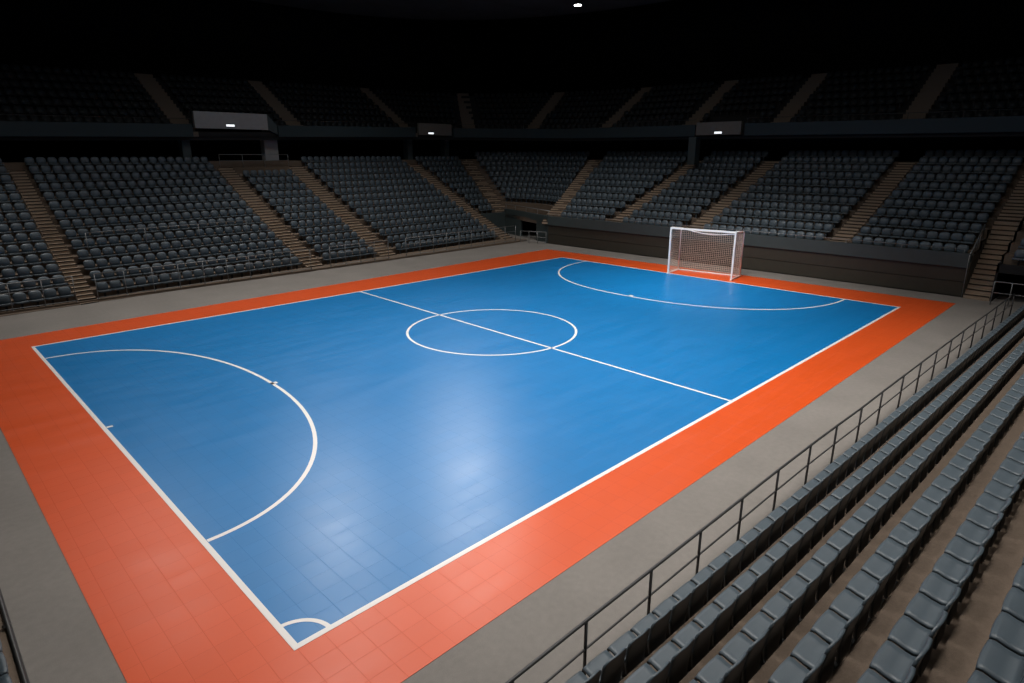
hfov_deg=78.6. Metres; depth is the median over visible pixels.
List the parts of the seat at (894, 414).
backrest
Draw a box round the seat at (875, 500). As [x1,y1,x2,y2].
[863,487,899,530]
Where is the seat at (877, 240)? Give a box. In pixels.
[873,238,883,245]
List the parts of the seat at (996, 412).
backrest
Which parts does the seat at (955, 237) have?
backrest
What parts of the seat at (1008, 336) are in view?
backrest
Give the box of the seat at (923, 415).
[917,404,941,430]
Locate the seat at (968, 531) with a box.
[955,512,1003,563]
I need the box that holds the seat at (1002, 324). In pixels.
[999,317,1013,332]
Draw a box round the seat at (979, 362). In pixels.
[975,354,994,374]
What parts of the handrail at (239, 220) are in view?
rail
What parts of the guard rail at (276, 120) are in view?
rail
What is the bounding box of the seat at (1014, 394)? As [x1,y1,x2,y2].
[1006,389,1023,417]
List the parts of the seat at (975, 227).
backrest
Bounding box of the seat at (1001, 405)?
[995,393,1023,424]
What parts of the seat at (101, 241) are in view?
backrest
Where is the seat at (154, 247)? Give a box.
[150,243,162,256]
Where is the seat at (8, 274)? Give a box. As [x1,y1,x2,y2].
[1,268,17,280]
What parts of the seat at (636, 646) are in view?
backrest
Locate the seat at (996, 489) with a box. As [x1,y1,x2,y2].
[984,472,1023,516]
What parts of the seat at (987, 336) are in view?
backrest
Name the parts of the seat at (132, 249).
backrest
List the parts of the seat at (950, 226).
backrest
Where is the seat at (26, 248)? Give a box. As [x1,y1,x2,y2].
[20,244,35,254]
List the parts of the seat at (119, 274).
backrest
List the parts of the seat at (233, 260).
backrest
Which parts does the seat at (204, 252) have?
backrest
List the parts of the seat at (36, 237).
backrest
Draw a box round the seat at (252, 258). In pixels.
[247,252,257,265]
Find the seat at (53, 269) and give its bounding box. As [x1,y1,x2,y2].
[46,264,61,274]
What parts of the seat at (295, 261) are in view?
backrest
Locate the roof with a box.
[384,0,710,37]
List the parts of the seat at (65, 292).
backrest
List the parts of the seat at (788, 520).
backrest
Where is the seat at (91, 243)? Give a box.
[84,238,97,248]
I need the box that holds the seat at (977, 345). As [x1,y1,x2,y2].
[974,337,989,354]
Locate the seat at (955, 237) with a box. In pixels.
[948,233,962,244]
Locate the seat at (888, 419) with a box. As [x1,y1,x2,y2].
[882,410,905,434]
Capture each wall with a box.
[0,0,503,95]
[0,121,193,136]
[0,136,1023,181]
[267,115,277,134]
[277,125,415,136]
[452,125,696,137]
[481,208,547,242]
[504,0,1023,210]
[548,216,971,267]
[548,225,969,296]
[744,116,1023,135]
[964,229,990,292]
[990,220,1023,300]
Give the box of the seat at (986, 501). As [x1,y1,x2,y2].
[975,484,1019,531]
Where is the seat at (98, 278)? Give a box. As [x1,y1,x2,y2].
[89,270,104,281]
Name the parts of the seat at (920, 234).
backrest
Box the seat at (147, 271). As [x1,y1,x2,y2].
[140,265,153,275]
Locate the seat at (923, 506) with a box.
[911,490,950,536]
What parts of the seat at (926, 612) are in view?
backrest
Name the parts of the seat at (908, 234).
backrest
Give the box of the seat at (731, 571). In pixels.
[708,548,743,589]
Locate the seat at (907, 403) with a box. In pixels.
[902,394,923,416]
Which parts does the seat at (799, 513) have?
backrest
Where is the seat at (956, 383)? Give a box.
[952,374,973,402]
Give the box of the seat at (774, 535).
[753,512,785,549]
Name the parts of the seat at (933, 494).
backrest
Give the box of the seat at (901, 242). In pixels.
[896,240,906,247]
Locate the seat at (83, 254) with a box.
[77,249,91,260]
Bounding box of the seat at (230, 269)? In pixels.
[225,265,237,278]
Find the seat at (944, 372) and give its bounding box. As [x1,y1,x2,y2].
[940,364,958,383]
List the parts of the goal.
post, post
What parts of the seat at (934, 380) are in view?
backrest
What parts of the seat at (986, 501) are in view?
backrest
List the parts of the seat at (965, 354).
backrest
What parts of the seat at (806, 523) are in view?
backrest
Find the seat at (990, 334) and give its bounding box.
[987,327,1002,342]
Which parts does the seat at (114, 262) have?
backrest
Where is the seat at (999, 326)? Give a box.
[997,319,1011,334]
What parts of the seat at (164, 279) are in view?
backrest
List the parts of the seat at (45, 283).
backrest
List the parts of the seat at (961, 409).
backrest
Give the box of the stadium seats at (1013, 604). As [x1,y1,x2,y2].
[0,57,1023,682]
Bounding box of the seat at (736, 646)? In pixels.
[718,628,768,682]
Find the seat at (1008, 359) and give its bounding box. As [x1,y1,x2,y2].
[1004,351,1023,372]
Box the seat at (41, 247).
[35,242,49,252]
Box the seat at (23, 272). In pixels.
[17,267,32,278]
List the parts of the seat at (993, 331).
backrest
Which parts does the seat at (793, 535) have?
backrest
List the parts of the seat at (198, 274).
backrest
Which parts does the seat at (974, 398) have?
backrest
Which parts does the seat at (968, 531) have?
backrest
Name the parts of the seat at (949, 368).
backrest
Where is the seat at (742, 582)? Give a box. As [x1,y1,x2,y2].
[731,565,771,613]
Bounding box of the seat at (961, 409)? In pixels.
[955,398,981,426]
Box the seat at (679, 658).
[647,638,694,682]
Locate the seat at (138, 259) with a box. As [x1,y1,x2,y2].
[133,255,146,269]
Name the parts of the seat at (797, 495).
backrest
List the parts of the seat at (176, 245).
backrest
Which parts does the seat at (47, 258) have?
backrest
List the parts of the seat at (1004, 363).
backrest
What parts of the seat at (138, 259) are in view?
backrest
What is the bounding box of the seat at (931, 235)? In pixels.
[924,231,937,242]
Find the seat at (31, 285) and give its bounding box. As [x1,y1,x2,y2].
[22,278,38,289]
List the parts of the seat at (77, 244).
backrest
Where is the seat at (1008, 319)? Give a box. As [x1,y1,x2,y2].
[1005,313,1018,327]
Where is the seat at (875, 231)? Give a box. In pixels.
[868,227,880,240]
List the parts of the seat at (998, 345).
backrest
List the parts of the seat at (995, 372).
backrest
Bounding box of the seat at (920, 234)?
[913,230,925,241]
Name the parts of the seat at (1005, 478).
backrest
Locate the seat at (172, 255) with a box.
[168,251,180,265]
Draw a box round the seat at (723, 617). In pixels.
[693,599,735,652]
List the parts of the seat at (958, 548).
backrest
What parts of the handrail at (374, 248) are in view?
rail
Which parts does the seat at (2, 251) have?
backrest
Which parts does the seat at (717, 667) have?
backrest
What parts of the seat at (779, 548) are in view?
backrest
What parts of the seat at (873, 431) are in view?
backrest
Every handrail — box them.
[0,276,77,310]
[0,594,27,682]
[85,220,247,254]
[93,249,311,298]
[219,154,288,166]
[329,240,389,266]
[405,225,515,255]
[505,204,548,213]
[505,293,1014,682]
[520,231,545,243]
[556,214,964,251]
[989,281,1023,306]
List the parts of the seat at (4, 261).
backrest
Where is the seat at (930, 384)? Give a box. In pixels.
[925,376,944,402]
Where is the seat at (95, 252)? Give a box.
[90,248,103,258]
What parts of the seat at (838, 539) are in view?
backrest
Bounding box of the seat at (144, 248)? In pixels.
[138,244,151,258]
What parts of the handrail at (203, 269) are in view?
rail, rail, rail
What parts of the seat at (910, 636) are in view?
backrest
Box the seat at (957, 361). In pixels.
[953,353,971,371]
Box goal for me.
[667,227,744,280]
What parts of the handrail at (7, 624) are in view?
post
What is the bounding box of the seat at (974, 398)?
[967,387,991,420]
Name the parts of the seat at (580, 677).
backrest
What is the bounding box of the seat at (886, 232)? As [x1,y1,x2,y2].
[879,228,891,241]
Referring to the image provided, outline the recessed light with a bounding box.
[573,1,581,5]
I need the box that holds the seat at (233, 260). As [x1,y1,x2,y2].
[227,254,239,268]
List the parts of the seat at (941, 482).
backrest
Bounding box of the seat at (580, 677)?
[565,669,600,682]
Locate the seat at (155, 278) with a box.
[147,275,160,288]
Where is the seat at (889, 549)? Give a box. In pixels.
[875,531,919,585]
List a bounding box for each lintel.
[192,111,267,129]
[417,123,451,135]
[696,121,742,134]
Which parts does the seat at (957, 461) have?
backrest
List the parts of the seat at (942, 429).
backrest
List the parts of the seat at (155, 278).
backrest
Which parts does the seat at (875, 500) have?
backrest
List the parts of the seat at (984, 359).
backrest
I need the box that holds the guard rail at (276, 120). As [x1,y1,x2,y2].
[276,120,393,125]
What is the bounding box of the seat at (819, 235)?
[815,233,823,239]
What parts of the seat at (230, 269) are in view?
backrest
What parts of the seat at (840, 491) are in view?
backrest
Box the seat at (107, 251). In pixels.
[102,247,116,257]
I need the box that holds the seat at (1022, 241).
[1018,238,1023,248]
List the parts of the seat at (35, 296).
backrest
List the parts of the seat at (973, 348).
backrest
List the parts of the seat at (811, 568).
backrest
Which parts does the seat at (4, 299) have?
backrest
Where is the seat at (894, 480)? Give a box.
[885,466,918,506]
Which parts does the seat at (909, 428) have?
backrest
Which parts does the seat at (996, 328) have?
backrest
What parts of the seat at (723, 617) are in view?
backrest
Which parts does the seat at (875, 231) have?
backrest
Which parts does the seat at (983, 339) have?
backrest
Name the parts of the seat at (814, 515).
backrest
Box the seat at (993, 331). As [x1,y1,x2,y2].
[991,324,1005,340]
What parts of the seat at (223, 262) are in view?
backrest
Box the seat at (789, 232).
[787,230,795,237]
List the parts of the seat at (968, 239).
backrest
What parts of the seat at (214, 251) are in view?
backrest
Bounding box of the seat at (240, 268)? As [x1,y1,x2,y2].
[235,264,246,276]
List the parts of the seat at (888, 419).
backrest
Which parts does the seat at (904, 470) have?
backrest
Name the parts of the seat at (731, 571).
backrest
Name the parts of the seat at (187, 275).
backrest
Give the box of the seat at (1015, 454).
[1006,448,1023,464]
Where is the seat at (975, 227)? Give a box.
[968,223,981,234]
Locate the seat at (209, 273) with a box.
[204,268,216,281]
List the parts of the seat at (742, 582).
backrest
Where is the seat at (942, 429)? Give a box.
[935,417,963,447]
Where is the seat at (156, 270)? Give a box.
[152,263,165,278]
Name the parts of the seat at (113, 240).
backrest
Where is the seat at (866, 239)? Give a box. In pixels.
[863,237,872,244]
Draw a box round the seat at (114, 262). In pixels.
[109,257,122,272]
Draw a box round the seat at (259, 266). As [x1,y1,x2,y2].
[254,261,265,273]
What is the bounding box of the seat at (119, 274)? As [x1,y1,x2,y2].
[115,267,129,278]
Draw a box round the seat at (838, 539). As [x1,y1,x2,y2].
[826,524,865,571]
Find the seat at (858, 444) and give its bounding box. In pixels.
[851,434,876,466]
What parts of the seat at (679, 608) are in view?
backrest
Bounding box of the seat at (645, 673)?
[623,661,670,682]
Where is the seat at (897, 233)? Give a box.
[890,229,902,241]
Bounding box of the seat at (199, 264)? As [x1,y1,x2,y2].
[197,258,208,268]
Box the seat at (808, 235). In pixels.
[805,232,814,238]
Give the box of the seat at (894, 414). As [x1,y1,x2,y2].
[889,404,911,428]
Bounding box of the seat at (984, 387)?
[977,376,1001,408]
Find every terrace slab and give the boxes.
[0,63,1023,140]
[0,159,1023,271]
[0,221,497,316]
[0,611,21,682]
[619,318,1023,682]
[1002,220,1023,265]
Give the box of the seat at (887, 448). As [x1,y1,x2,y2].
[879,437,906,466]
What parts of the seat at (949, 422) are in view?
backrest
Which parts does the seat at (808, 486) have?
backrest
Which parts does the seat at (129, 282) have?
backrest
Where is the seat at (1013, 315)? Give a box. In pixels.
[1010,309,1023,323]
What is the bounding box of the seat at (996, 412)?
[989,400,1019,431]
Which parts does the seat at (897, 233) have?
backrest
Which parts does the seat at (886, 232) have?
backrest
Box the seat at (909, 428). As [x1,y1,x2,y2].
[902,416,928,443]
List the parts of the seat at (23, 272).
backrest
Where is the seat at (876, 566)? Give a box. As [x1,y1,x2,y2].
[861,547,907,604]
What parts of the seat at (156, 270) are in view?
backrest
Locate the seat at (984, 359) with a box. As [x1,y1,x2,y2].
[979,350,998,370]
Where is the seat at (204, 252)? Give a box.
[200,248,211,261]
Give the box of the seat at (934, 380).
[930,372,949,392]
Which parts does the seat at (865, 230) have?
backrest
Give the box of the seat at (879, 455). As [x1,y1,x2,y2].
[870,444,898,474]
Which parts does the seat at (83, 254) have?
backrest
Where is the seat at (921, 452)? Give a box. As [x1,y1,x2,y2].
[912,439,942,476]
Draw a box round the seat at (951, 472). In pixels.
[940,456,976,495]
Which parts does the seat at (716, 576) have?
backrest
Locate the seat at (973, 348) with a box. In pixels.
[970,340,986,358]
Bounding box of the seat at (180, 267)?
[175,261,187,275]
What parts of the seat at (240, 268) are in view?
backrest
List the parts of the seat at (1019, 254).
backrest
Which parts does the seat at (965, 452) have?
backrest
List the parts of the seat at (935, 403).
backrest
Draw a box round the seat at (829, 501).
[819,489,851,525]
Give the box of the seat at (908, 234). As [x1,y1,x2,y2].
[901,229,914,243]
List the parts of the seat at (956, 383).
backrest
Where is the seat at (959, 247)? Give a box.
[956,245,968,252]
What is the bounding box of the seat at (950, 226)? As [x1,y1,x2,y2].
[943,222,957,236]
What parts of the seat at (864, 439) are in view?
backrest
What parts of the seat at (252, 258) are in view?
backrest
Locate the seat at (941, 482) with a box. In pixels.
[931,467,968,506]
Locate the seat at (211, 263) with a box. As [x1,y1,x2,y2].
[207,257,219,270]
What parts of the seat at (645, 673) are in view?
backrest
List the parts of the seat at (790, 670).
backrest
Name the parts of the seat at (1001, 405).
backrest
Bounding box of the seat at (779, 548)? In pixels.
[764,536,801,580]
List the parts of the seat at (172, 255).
backrest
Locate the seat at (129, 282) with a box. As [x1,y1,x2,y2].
[122,278,136,292]
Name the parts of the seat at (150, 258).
backrest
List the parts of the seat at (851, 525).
backrest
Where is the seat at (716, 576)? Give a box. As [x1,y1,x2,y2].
[690,562,727,604]
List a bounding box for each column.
[178,140,192,160]
[260,130,278,159]
[403,140,412,159]
[440,140,448,158]
[687,137,700,164]
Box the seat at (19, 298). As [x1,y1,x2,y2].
[12,292,29,308]
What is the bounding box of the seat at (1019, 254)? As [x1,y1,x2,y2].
[1012,249,1023,264]
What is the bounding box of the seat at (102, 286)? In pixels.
[96,281,110,295]
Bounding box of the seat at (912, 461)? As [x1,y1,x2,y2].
[903,448,935,482]
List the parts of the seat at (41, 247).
backrest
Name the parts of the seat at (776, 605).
backrest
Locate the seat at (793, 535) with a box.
[779,523,815,566]
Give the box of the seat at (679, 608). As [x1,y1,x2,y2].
[652,592,691,640]
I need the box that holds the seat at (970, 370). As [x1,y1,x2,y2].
[966,361,986,382]
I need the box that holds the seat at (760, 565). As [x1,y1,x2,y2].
[748,550,787,596]
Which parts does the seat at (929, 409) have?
backrest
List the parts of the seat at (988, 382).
backrest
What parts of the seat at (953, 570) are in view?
backrest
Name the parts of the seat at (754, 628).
backrest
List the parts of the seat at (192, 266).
backrest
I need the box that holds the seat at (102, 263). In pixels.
[96,258,110,269]
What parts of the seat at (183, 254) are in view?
backrest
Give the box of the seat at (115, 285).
[109,280,123,293]
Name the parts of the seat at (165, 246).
backrest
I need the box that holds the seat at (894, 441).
[887,429,914,458]
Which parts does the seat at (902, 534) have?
backrest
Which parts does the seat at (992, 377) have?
backrest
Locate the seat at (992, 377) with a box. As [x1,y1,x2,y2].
[986,367,1009,397]
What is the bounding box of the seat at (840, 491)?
[830,479,862,513]
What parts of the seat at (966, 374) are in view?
backrest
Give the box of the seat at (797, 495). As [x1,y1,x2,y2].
[791,482,820,514]
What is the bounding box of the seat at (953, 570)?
[932,546,984,602]
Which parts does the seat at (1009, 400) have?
backrest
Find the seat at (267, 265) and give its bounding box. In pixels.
[264,260,275,272]
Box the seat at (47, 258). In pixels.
[40,253,55,263]
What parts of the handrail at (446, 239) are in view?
rail, rail, rail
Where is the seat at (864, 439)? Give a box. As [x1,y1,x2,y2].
[859,428,883,454]
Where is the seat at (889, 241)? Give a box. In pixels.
[885,239,895,246]
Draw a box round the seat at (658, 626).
[630,609,671,658]
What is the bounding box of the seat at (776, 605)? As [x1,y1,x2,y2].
[760,588,806,647]
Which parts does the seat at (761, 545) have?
backrest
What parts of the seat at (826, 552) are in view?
backrest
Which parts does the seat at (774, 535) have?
backrest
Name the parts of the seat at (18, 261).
backrest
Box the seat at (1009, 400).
[1001,392,1023,424]
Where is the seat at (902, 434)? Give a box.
[896,423,921,451]
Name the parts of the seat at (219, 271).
backrest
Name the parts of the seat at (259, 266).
backrest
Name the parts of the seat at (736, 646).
backrest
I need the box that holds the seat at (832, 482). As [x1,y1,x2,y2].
[813,464,841,495]
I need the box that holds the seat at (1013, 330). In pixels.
[1011,329,1023,340]
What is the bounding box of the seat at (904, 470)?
[895,457,927,495]
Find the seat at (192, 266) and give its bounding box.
[186,259,198,273]
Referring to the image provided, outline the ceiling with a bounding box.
[250,0,671,19]
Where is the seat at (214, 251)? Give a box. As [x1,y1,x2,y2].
[210,247,221,260]
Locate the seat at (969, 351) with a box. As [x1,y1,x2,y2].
[965,343,983,360]
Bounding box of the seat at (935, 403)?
[930,393,953,418]
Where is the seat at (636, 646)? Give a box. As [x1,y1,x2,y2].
[607,627,649,679]
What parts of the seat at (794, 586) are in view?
backrest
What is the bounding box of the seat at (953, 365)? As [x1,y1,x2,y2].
[949,357,967,376]
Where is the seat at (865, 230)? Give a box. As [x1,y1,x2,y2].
[858,226,870,239]
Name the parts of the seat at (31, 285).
backrest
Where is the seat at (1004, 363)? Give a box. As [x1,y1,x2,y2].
[1000,354,1021,382]
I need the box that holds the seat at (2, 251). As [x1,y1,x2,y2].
[0,246,7,256]
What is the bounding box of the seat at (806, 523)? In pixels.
[793,511,828,551]
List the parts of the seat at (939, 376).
backrest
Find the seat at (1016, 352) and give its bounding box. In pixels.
[1012,350,1023,369]
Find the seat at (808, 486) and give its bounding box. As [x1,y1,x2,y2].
[802,473,831,504]
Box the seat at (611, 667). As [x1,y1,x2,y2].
[582,647,626,682]
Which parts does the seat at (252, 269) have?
backrest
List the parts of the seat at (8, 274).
backrest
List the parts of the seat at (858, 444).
backrest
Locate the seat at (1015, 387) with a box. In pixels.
[1011,384,1023,411]
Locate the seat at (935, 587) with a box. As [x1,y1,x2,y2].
[918,566,973,624]
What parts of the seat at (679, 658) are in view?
backrest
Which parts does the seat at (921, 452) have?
backrest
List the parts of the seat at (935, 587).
backrest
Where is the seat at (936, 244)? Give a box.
[931,242,942,250]
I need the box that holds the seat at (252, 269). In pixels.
[245,262,256,275]
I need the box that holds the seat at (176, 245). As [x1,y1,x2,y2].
[172,241,183,254]
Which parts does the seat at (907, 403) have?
backrest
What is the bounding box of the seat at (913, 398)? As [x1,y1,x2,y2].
[908,389,929,417]
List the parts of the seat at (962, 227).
backrest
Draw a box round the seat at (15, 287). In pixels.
[7,280,23,291]
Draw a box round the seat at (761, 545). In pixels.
[739,523,772,561]
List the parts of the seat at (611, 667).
backrest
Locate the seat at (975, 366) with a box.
[971,357,990,383]
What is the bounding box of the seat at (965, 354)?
[962,347,978,364]
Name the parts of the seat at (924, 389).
backrest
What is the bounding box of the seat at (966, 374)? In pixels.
[962,365,982,387]
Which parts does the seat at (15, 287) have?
backrest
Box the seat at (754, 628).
[740,607,788,668]
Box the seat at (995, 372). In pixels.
[991,362,1014,392]
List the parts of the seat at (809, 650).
backrest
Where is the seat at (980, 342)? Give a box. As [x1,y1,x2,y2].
[977,335,993,351]
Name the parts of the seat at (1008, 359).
backrest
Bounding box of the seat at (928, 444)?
[920,432,950,464]
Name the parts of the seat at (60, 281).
backrest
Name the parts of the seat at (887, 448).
backrest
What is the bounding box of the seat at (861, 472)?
[852,461,881,493]
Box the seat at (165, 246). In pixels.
[161,242,173,255]
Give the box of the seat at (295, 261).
[291,256,301,268]
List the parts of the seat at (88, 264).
backrest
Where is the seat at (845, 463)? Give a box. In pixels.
[824,456,850,486]
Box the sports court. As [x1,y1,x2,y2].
[0,249,955,682]
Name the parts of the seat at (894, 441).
backrest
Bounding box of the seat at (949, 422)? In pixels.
[942,410,969,440]
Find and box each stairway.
[7,170,98,304]
[134,73,198,135]
[214,167,323,267]
[248,80,302,125]
[283,166,396,256]
[355,88,417,136]
[410,164,511,239]
[457,93,474,127]
[462,159,504,211]
[526,92,564,128]
[542,160,599,223]
[599,87,651,127]
[610,160,702,221]
[685,80,739,124]
[687,161,778,228]
[771,73,826,122]
[830,162,914,242]
[903,63,959,118]
[963,174,1023,300]
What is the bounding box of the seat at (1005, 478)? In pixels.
[992,469,1023,503]
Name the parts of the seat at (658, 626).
backrest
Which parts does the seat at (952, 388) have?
backrest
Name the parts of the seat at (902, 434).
backrest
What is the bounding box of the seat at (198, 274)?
[193,269,206,282]
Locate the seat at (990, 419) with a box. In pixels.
[984,406,1014,438]
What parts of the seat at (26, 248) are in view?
backrest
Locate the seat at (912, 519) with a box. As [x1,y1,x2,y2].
[900,502,941,551]
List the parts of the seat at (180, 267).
backrest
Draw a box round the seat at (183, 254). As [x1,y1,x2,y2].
[179,250,190,262]
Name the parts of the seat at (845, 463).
backrest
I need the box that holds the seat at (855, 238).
[852,236,862,243]
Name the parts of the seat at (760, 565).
backrest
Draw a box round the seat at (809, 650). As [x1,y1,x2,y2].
[790,628,845,682]
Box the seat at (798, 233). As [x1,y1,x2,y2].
[796,231,804,237]
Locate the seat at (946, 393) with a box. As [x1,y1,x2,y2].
[941,383,963,407]
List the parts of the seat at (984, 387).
backrest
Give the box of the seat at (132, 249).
[127,245,139,259]
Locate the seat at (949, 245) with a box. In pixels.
[944,243,955,251]
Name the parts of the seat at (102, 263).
backrest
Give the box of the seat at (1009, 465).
[999,458,1023,490]
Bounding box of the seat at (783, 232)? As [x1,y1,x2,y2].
[778,230,785,236]
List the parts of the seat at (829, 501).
backrest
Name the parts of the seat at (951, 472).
backrest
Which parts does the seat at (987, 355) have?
backrest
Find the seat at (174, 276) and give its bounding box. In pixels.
[171,272,184,285]
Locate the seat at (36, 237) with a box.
[29,232,43,242]
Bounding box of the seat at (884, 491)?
[874,476,908,517]
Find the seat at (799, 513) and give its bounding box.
[779,491,809,525]
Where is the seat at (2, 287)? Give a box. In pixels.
[0,282,7,293]
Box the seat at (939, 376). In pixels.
[935,368,954,387]
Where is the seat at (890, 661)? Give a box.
[869,636,932,682]
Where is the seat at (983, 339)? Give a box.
[981,332,996,348]
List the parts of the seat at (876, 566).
backrest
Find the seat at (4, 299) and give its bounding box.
[0,294,13,311]
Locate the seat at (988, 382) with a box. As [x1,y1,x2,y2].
[982,371,1005,402]
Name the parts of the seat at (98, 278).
backrest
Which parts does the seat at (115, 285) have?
backrest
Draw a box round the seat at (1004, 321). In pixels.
[1002,315,1016,329]
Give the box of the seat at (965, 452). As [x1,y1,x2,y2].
[956,438,990,474]
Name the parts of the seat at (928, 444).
backrest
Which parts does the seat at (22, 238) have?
backrest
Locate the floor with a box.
[0,221,1023,682]
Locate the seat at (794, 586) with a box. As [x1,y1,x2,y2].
[779,570,822,626]
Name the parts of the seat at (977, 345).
backrest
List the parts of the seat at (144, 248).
backrest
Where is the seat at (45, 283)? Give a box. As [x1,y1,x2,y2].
[37,277,53,288]
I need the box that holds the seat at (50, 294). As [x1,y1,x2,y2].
[43,288,59,304]
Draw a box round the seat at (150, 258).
[145,253,158,264]
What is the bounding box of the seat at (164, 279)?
[159,273,172,287]
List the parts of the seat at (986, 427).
backrest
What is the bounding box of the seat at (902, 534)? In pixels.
[888,516,930,568]
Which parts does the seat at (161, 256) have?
backrest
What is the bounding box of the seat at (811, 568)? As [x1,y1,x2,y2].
[796,553,838,606]
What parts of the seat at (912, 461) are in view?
backrest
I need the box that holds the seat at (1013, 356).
[1008,353,1023,373]
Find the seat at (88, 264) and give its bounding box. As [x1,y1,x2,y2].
[83,260,97,275]
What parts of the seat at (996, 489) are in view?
backrest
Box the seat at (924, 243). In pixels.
[919,241,930,249]
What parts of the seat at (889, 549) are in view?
backrest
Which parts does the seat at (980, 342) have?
backrest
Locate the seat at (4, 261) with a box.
[0,257,12,268]
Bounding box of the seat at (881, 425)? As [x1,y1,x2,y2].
[875,415,898,441]
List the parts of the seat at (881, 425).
backrest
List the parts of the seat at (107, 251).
backrest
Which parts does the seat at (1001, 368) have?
backrest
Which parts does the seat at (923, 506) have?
backrest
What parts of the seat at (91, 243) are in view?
backrest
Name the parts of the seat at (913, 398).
backrest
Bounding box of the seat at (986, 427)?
[977,414,1008,446]
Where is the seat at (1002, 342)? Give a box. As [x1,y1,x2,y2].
[998,334,1015,352]
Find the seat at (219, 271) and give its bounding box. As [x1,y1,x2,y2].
[215,266,226,279]
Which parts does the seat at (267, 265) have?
backrest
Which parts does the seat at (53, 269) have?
backrest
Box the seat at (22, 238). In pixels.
[15,233,30,243]
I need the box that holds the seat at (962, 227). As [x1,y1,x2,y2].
[955,222,969,233]
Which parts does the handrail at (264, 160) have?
rail, rail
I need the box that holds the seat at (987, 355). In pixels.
[984,347,1001,366]
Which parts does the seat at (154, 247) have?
backrest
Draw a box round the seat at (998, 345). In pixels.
[995,337,1012,355]
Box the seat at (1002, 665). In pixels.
[975,639,1023,682]
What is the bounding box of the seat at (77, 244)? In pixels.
[71,239,85,249]
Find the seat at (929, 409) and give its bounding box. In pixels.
[923,398,947,424]
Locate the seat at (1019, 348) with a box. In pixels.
[1015,346,1023,365]
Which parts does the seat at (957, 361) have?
backrest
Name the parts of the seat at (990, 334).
backrest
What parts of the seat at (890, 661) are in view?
backrest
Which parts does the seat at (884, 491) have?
backrest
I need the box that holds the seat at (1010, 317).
[1008,310,1021,324]
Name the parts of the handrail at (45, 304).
post, rail, rail, rail, post, post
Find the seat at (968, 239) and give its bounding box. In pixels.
[961,234,975,244]
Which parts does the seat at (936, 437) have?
backrest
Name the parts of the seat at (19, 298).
backrest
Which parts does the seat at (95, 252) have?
backrest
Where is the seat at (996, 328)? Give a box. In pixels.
[993,322,1008,337]
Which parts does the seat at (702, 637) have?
backrest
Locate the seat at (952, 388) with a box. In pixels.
[946,378,968,401]
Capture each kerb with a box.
[0,238,526,314]
[0,589,29,682]
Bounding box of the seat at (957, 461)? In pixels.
[949,447,983,484]
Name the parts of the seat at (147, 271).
backrest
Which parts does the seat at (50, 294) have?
backrest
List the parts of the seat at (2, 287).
backrest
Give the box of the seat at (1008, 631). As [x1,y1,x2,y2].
[989,611,1023,679]
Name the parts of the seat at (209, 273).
backrest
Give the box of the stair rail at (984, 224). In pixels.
[960,224,985,297]
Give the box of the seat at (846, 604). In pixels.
[829,584,879,647]
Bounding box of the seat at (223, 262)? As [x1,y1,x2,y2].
[217,256,229,269]
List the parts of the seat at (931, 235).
backrest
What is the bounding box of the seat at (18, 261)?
[11,256,27,266]
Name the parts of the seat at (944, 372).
backrest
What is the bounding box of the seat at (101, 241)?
[96,237,109,247]
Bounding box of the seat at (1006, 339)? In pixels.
[1001,331,1018,349]
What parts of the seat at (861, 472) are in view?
backrest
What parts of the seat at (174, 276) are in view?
backrest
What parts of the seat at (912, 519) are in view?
backrest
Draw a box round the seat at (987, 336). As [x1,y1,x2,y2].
[984,329,999,345]
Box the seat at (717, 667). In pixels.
[694,652,747,682]
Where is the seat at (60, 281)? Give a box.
[52,275,67,286]
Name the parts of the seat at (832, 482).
backrest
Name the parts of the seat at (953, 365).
backrest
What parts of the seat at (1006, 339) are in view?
backrest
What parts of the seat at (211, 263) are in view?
backrest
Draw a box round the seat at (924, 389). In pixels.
[919,380,940,401]
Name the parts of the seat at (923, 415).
backrest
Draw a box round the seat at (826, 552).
[811,538,852,589]
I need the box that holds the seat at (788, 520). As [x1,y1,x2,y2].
[767,501,797,537]
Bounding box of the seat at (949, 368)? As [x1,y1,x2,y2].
[945,360,963,384]
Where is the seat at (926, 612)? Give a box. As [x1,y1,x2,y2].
[904,587,960,649]
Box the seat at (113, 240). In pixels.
[108,236,121,246]
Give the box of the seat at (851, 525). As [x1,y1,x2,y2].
[839,511,877,556]
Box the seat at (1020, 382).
[1015,379,1023,386]
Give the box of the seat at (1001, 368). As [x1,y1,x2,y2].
[996,358,1017,387]
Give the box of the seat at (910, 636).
[887,610,947,676]
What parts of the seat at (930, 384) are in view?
backrest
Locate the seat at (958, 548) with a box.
[944,529,994,581]
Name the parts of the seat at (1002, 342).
backrest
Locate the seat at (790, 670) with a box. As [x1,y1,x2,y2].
[768,653,825,682]
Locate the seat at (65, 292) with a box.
[58,287,73,302]
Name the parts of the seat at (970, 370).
backrest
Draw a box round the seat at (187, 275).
[182,270,195,284]
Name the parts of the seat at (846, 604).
backrest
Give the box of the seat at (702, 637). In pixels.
[671,617,715,673]
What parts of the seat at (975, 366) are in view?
backrest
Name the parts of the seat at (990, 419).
backrest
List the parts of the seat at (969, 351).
backrest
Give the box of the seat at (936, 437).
[928,424,957,455]
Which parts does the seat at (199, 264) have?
backrest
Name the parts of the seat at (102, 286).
backrest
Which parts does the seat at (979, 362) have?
backrest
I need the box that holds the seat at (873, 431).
[867,421,891,447]
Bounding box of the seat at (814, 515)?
[807,500,840,538]
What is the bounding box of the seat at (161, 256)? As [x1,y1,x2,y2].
[156,252,169,266]
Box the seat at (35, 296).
[28,290,43,306]
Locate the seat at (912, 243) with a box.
[907,240,918,248]
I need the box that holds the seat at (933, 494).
[921,478,959,519]
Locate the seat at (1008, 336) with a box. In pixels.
[1005,328,1021,346]
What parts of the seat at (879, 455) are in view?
backrest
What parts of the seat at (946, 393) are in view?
backrest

